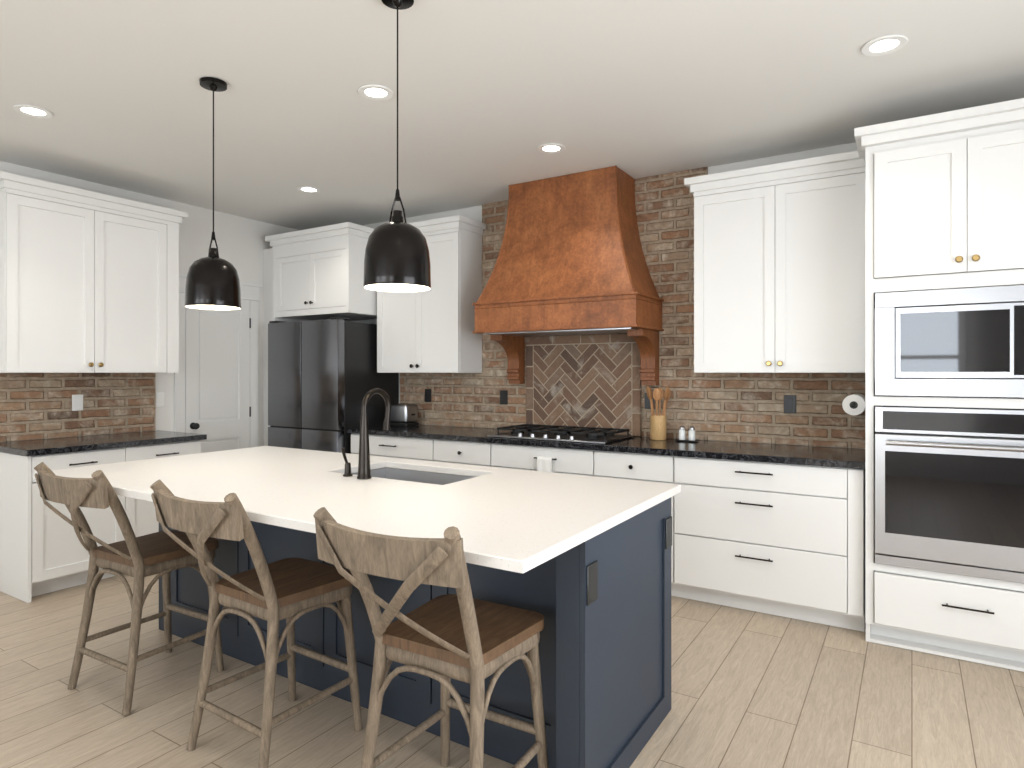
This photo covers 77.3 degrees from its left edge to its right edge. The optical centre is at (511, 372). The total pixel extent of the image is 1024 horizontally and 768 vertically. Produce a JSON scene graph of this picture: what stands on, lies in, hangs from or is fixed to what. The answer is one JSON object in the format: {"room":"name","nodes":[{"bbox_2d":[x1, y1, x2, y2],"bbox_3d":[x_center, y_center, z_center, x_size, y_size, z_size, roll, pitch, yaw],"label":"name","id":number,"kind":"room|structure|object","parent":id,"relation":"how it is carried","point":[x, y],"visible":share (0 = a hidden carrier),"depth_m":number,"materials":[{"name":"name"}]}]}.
{"room":"kitchen","nodes":[
{"label":"kitchen","id":0,"kind":"room"},
{"bbox_2d":[0,161,298,446],"bbox_3d":[-3.890,-0.013,3.492,0.100,2.770,7.000,0,0,32],"label":"wall","id":1,"kind":"structure","parent":0,"point":[242,243],"depth_m":5.45,"materials":[{"name":"white paint"}]},
{"bbox_2d":[0,373,155,441],"bbox_3d":[-3.116,0.229,4.612,0.022,0.453,1.080,0,0,32],"label":"brick wall","id":2,"kind":"structure","parent":1,"relation":"attached to","point":[33,406],"depth_m":4.57,"materials":[{"name":"brown brick"}]},
{"bbox_2d":[72,395,82,410],"bbox_3d":[-3.112,0.214,4.586,0.009,0.115,0.072,0,0,32],"label":"electrical outlet","id":3,"kind":"object","parent":2,"relation":"attached to","point":[77,402],"visible":1,"depth_m":4.58,"materials":[{"name":"white plastic"}]},
{"bbox_2d":[0,171,187,372],"bbox_3d":[-2.965,-0.614,4.506,0.389,1.228,1.190,0,0,32],"label":"upper cabinet","id":4,"kind":"object","parent":1,"relation":"attached to","point":[89,281],"visible":1,"depth_m":4.34,"materials":[{"name":"white wood"}]},
{"bbox_2d":[156,392,164,406],"bbox_3d":[-2.810,0.214,5.113,0.009,0.115,0.070,0,0,32],"label":"light switch","id":5,"kind":"object","parent":1,"relation":"attached to","point":[160,399],"visible":1,"depth_m":5.11,"materials":[{"name":"white plastic"}]},
{"bbox_2d":[185,299,250,452],"bbox_3d":[-2.508,0.354,5.521,0.088,2.024,0.606,0,0,32],"label":"pantry door","id":6,"kind":"structure","parent":1,"relation":"in","point":[217,380],"depth_m":5.53,"materials":[{"name":"white wood"}]},
{"bbox_2d":[174,274,261,447],"bbox_3d":[-2.531,0.281,5.532,0.039,2.178,0.830,0,0,32],"label":"door frame","id":7,"kind":"structure","parent":1,"relation":"attached to","point":[250,292],"depth_m":5.75,"materials":[{"name":"white wood"}]},
{"bbox_2d":[0,574,1023,767],"bbox_3d":[-0.965,1.402,1.664,7.200,0.060,7.400,0,0,32],"label":"floor","id":8,"kind":"structure","parent":0,"point":[752,689],"depth_m":2.64,"materials":[{"name":"brown wood"}]},
{"bbox_2d":[0,440,200,602],"bbox_3d":[-2.844,0.933,4.431,0.674,0.873,1.098,0,0,32],"label":"base cabinet","id":9,"kind":"object","parent":8,"relation":"on","point":[43,550],"visible":0.5,"depth_m":3.96,"materials":[{"name":"white wood"}]},
{"bbox_2d":[0,430,206,455],"bbox_3d":[-2.834,0.476,4.430,0.643,0.038,1.140,0,0,32],"label":"countertop","id":10,"kind":"structure","parent":9,"relation":"on","point":[64,445],"depth_m":4.25,"materials":[{"name":"black stone"}]},
{"bbox_2d":[34,462,223,715],"bbox_3d":[-1.647,0.874,2.795,0.497,0.998,0.608,0,0,32],"label":"stool","id":11,"kind":"object","parent":8,"relation":"on","point":[163,554],"visible":0.92,"depth_m":2.70,"materials":[{"name":"brown wood"}]},
{"bbox_2d":[150,480,362,767],"bbox_3d":[-0.923,0.874,2.338,0.497,0.998,0.616,0,0,32],"label":"stool","id":12,"kind":"object","parent":8,"relation":"on","point":[291,590],"visible":1,"depth_m":2.26,"materials":[{"name":"brown wood"}]},
{"bbox_2d":[263,222,376,445],"bbox_3d":[-1.662,0.071,5.820,1.207,2.598,0.684,0,0,32],"label":"upper cabinet","id":13,"kind":"object","parent":8,"relation":"on","point":[316,273],"visible":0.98,"depth_m":5.51,"materials":[{"name":"white wood"}]},
{"bbox_2d":[268,317,397,453],"bbox_3d":[-1.593,0.457,5.737,0.878,1.826,0.735,0,0,32],"label":"refrigerator","id":14,"kind":"object","parent":8,"relation":"on","point":[324,377],"visible":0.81,"depth_m":5.40,"materials":[{"name":"black metal"}]},
{"bbox_2d":[351,433,438,461],"bbox_3d":[-0.767,0.933,5.288,0.935,0.872,0.639,0,0,32],"label":"base cabinet","id":15,"kind":"object","parent":8,"relation":"on","point":[379,445],"depth_m":4.97,"materials":[{"name":"white wood"}]},
{"bbox_2d":[159,497,671,767],"bbox_3d":[-0.653,0.929,2.954,2.589,0.881,0.829,0,0,32],"label":"kitchen island","id":16,"kind":"object","parent":8,"relation":"on","point":[601,603],"visible":0.33,"depth_m":2.29,"materials":[{"name":"blue wood"}]},
{"bbox_2d":[33,446,680,573],"bbox_3d":[-0.756,0.472,2.781,2.630,0.030,1.255,0,0,32],"label":"island countertop","id":17,"kind":"structure","parent":16,"relation":"on","point":[517,520],"depth_m":2.38,"materials":[{"name":"white stone"}]},
{"bbox_2d":[341,388,390,478],"bbox_3d":[-0.644,0.262,2.843,0.157,0.387,0.195,0,0,32],"label":"island faucet","id":18,"kind":"object","parent":17,"relation":"on","point":[364,463],"visible":1,"depth_m":2.75,"materials":[{"name":"brown metal"}]},
{"bbox_2d":[351,467,474,484],"bbox_3d":[-0.467,0.598,2.951,0.728,0.215,0.438,0,0,32],"label":"island sink","id":19,"kind":"object","parent":17,"relation":"in","point":[417,476],"visible":0.08,"depth_m":3.18,"materials":[{"name":"silver metal"}]},
{"bbox_2d":[313,507,548,767],"bbox_3d":[-0.200,0.874,1.889,0.497,0.998,0.608,0,0,32],"label":"stool","id":20,"kind":"object","parent":8,"relation":"on","point":[463,635],"visible":1,"depth_m":1.80,"materials":[{"name":"brown wood"}]},
{"bbox_2d":[439,440,498,467],"bbox_3d":[-0.203,0.933,4.935,0.645,0.872,0.639,0,0,32],"label":"base cabinet","id":21,"kind":"object","parent":8,"relation":"on","point":[450,451],"depth_m":4.62,"materials":[{"name":"white wood"}]},
{"bbox_2d":[499,444,602,476],"bbox_3d":[0.354,0.933,4.587,0.920,0.872,0.639,0,0,32],"label":"base cabinet","id":22,"kind":"object","parent":8,"relation":"on","point":[521,457],"depth_m":4.25,"materials":[{"name":"white wood"}]},
{"bbox_2d":[537,456,552,472],"bbox_3d":[0.221,0.665,4.259,0.111,0.213,0.036,0,0,32],"label":"dish towel","id":23,"kind":"object","parent":22,"relation":"hanging from","point":[544,464],"visible":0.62,"depth_m":4.25,"materials":[{"name":"white fabric"}]},
{"bbox_2d":[603,451,674,595],"bbox_3d":[0.887,0.933,4.254,0.585,0.872,0.639,0,0,32],"label":"base cabinet","id":24,"kind":"object","parent":8,"relation":"on","point":[617,465],"depth_m":3.92,"materials":[{"name":"white wood"}]},
{"bbox_2d":[675,456,865,631],"bbox_3d":[1.532,0.933,3.851,1.060,0.872,0.639,0,0,32],"label":"base cabinet","id":25,"kind":"object","parent":8,"relation":"on","point":[783,540],"depth_m":3.54,"materials":[{"name":"white wood"}]},
{"bbox_2d":[347,424,864,468],"bbox_3d":[0.395,0.476,4.532,3.726,0.038,0.640,0,0,32],"label":"countertop","id":26,"kind":"structure","parent":25,"relation":"on","point":[853,458],"depth_m":3.96,"materials":[{"name":"black stone"}]},
{"bbox_2d":[390,403,418,426],"bbox_3d":[-0.944,0.362,5.536,0.252,0.186,0.170,0,0,32],"label":"toaster","id":27,"kind":"object","parent":26,"relation":"on","point":[401,414],"visible":0.81,"depth_m":5.46,"materials":[{"name":"silver metal"}]},
{"bbox_2d":[487,424,634,443],"bbox_3d":[0.346,0.426,4.545,0.910,0.058,0.525,0,0,32],"label":"gas cooktop","id":28,"kind":"object","parent":26,"relation":"in","point":[563,433],"visible":1,"depth_m":4.45,"materials":[{"name":"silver metal"}]},
{"bbox_2d":[646,386,669,439],"bbox_3d":[1.000,0.273,4.375,0.152,0.363,0.163,0,0,32],"label":"utensil crock","id":29,"kind":"object","parent":26,"relation":"on","point":[657,427],"visible":1,"depth_m":4.33,"materials":[{"name":"brown wood"}]},
{"bbox_2d":[675,426,698,441],"bbox_3d":[1.165,0.406,4.260,0.140,0.099,0.080,0,0,32],"label":"shakers","id":30,"kind":"object","parent":26,"relation":"on","point":[691,435],"visible":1,"depth_m":4.24,"materials":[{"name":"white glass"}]},
{"bbox_2d":[854,98,1023,671],"bbox_3d":[2.316,0.071,3.291,0.930,2.598,0.759,0,0,32],"label":"tall cabinet","id":31,"kind":"object","parent":8,"relation":"on","point":[944,192],"visible":0.98,"depth_m":3.07,"materials":[{"name":"white wood"}]},
{"bbox_2d":[875,285,1023,397],"bbox_3d":[2.313,-0.142,3.286,0.756,0.513,0.655,0,0,32],"label":"built-in microwave","id":32,"kind":"object","parent":31,"relation":"in","point":[963,342],"visible":1,"depth_m":3.04,"materials":[{"name":"silver metal"}]},
{"bbox_2d":[875,406,1023,583],"bbox_3d":[2.295,0.562,3.257,0.756,0.784,0.724,0,0,32],"label":"wall oven","id":33,"kind":"object","parent":31,"relation":"in","point":[949,489],"visible":0.98,"depth_m":3.03,"materials":[{"name":"silver metal"}]},
{"bbox_2d":[0,0,1023,229],"bbox_3d":[-0.965,-1.428,1.664,7.200,0.060,7.400,0,0,32],"label":"ceiling","id":34,"kind":"structure","parent":0,"point":[493,95],"depth_m":3.15,"materials":[{"name":"white paint"}]},
{"bbox_2d":[12,104,52,117],"bbox_3d":[-2.551,-1.392,3.410,0.176,0.008,0.176,0,0,32],"label":"recessed light","id":35,"kind":"object","parent":34,"relation":"in","point":[32,111],"visible":0.98,"depth_m":3.40,"materials":[{"name":"white plastic"}]},
{"bbox_2d":[185,77,240,309],"bbox_3d":[-1.437,-0.854,3.079,0.247,1.082,0.247,0,0,32],"label":"pendant light","id":36,"kind":"object","parent":34,"relation":"hanging from","point":[212,281],"visible":1,"depth_m":3.00,"materials":[{"name":"black metal"}]},
{"bbox_2d":[297,186,320,192],"bbox_3d":[-1.545,-1.392,4.868,0.176,0.008,0.176,0,0,32],"label":"recessed light","id":37,"kind":"object","parent":34,"relation":"in","point":[307,189],"visible":1,"depth_m":4.87,"materials":[{"name":"white plastic"}]},
{"bbox_2d":[358,84,393,100],"bbox_3d":[-0.677,-1.392,3.182,0.176,0.008,0.176,0,0,32],"label":"recessed light","id":38,"kind":"object","parent":34,"relation":"in","point":[375,92],"visible":1,"depth_m":3.18,"materials":[{"name":"white plastic"}]},
{"bbox_2d":[363,0,430,291],"bbox_3d":[-0.424,-0.854,2.370,0.247,1.082,0.247,0,0,32],"label":"pendant light","id":39,"kind":"object","parent":34,"relation":"hanging from","point":[397,258],"visible":1,"depth_m":2.28,"materials":[{"name":"black metal"}]},
{"bbox_2d":[537,143,564,153],"bbox_3d":[0.243,-1.392,3.975,0.176,0.008,0.176,0,0,32],"label":"recessed light","id":40,"kind":"object","parent":34,"relation":"in","point":[551,148],"visible":1,"depth_m":3.98,"materials":[{"name":"white plastic"}]},
{"bbox_2d":[861,34,907,55],"bbox_3d":[1.584,-1.392,2.724,0.176,0.008,0.176,0,0,32],"label":"recessed light","id":41,"kind":"object","parent":34,"relation":"in","point":[884,45],"visible":0.98,"depth_m":2.72,"materials":[{"name":"white plastic"}]},
{"bbox_2d":[346,142,1023,592],"bbox_3d":[0.916,-0.013,4.675,7.000,2.770,0.100,0,0,32],"label":"wall","id":42,"kind":"structure","parent":0,"point":[472,212],"depth_m":4.21,"materials":[{"name":"white paint"}]},
{"bbox_2d":[377,215,485,372],"bbox_3d":[-0.695,-0.614,5.389,0.920,1.228,0.389,0,0,32],"label":"upper cabinet","id":43,"kind":"object","parent":42,"relation":"attached to","point":[431,330],"visible":0.88,"depth_m":5.19,"materials":[{"name":"white wood"}]},
{"bbox_2d":[400,167,864,448],"bbox_3d":[0.572,-0.470,4.816,3.727,1.851,0.022,0,0,32],"label":"brick wall","id":44,"kind":"structure","parent":42,"relation":"attached to","point":[742,407],"depth_m":4.44,"materials":[{"name":"brown brick"}]},
{"bbox_2d":[425,389,430,401],"bbox_3d":[-0.738,0.200,5.613,0.072,0.115,0.009,0,0,32],"label":"electrical outlet","id":45,"kind":"object","parent":44,"relation":"attached to","point":[427,395],"visible":1,"depth_m":5.61,"materials":[{"name":"black plastic"}]},
{"bbox_2d":[500,390,507,403],"bbox_3d":[-0.068,0.200,5.195,0.072,0.115,0.009,0,0,32],"label":"electrical outlet","id":46,"kind":"object","parent":44,"relation":"attached to","point":[503,396],"visible":1,"depth_m":5.19,"materials":[{"name":"black plastic"}]},
{"bbox_2d":[472,165,663,384],"bbox_3d":[0.386,-0.654,4.609,1.283,1.482,0.519,0,0,32],"label":"range hood","id":47,"kind":"object","parent":44,"relation":"attached to","point":[570,260],"visible":1,"depth_m":4.45,"materials":[{"name":"orange metal"}]},
{"bbox_2d":[526,334,641,435],"bbox_3d":[0.518,0.085,4.821,0.950,0.736,0.022,0,0,32],"label":"herringbone tile backsplash","id":48,"kind":"structure","parent":44,"relation":"attached to","point":[584,380],"depth_m":4.79,"materials":[{"name":"brick"}]},
{"bbox_2d":[645,393,653,408],"bbox_3d":[0.976,0.200,4.543,0.072,0.115,0.009,0,0,32],"label":"electrical outlet","id":49,"kind":"object","parent":44,"relation":"attached to","point":[647,403],"visible":0.58,"depth_m":4.55,"materials":[{"name":"black plastic"}]},
{"bbox_2d":[784,395,795,412],"bbox_3d":[1.760,0.200,4.053,0.072,0.115,0.009,0,0,32],"label":"electrical outlet","id":50,"kind":"object","parent":44,"relation":"attached to","point":[789,403],"visible":1,"depth_m":4.05,"materials":[{"name":"black plastic"}]},
{"bbox_2d":[842,393,864,414],"bbox_3d":[1.994,0.182,3.716,0.116,0.116,0.329,0,0,32],"label":"paper towel","id":51,"kind":"object","parent":44,"relation":"attached to","point":[853,404],"visible":0.98,"depth_m":3.60,"materials":[{"name":"white paper"}]},
{"bbox_2d":[684,150,864,372],"bbox_3d":[1.623,-0.614,3.942,1.015,1.228,0.389,0,0,32],"label":"upper cabinet","id":52,"kind":"object","parent":42,"relation":"attached to","point":[779,267],"visible":0.88,"depth_m":3.78,"materials":[{"name":"white wood"}]}
]}

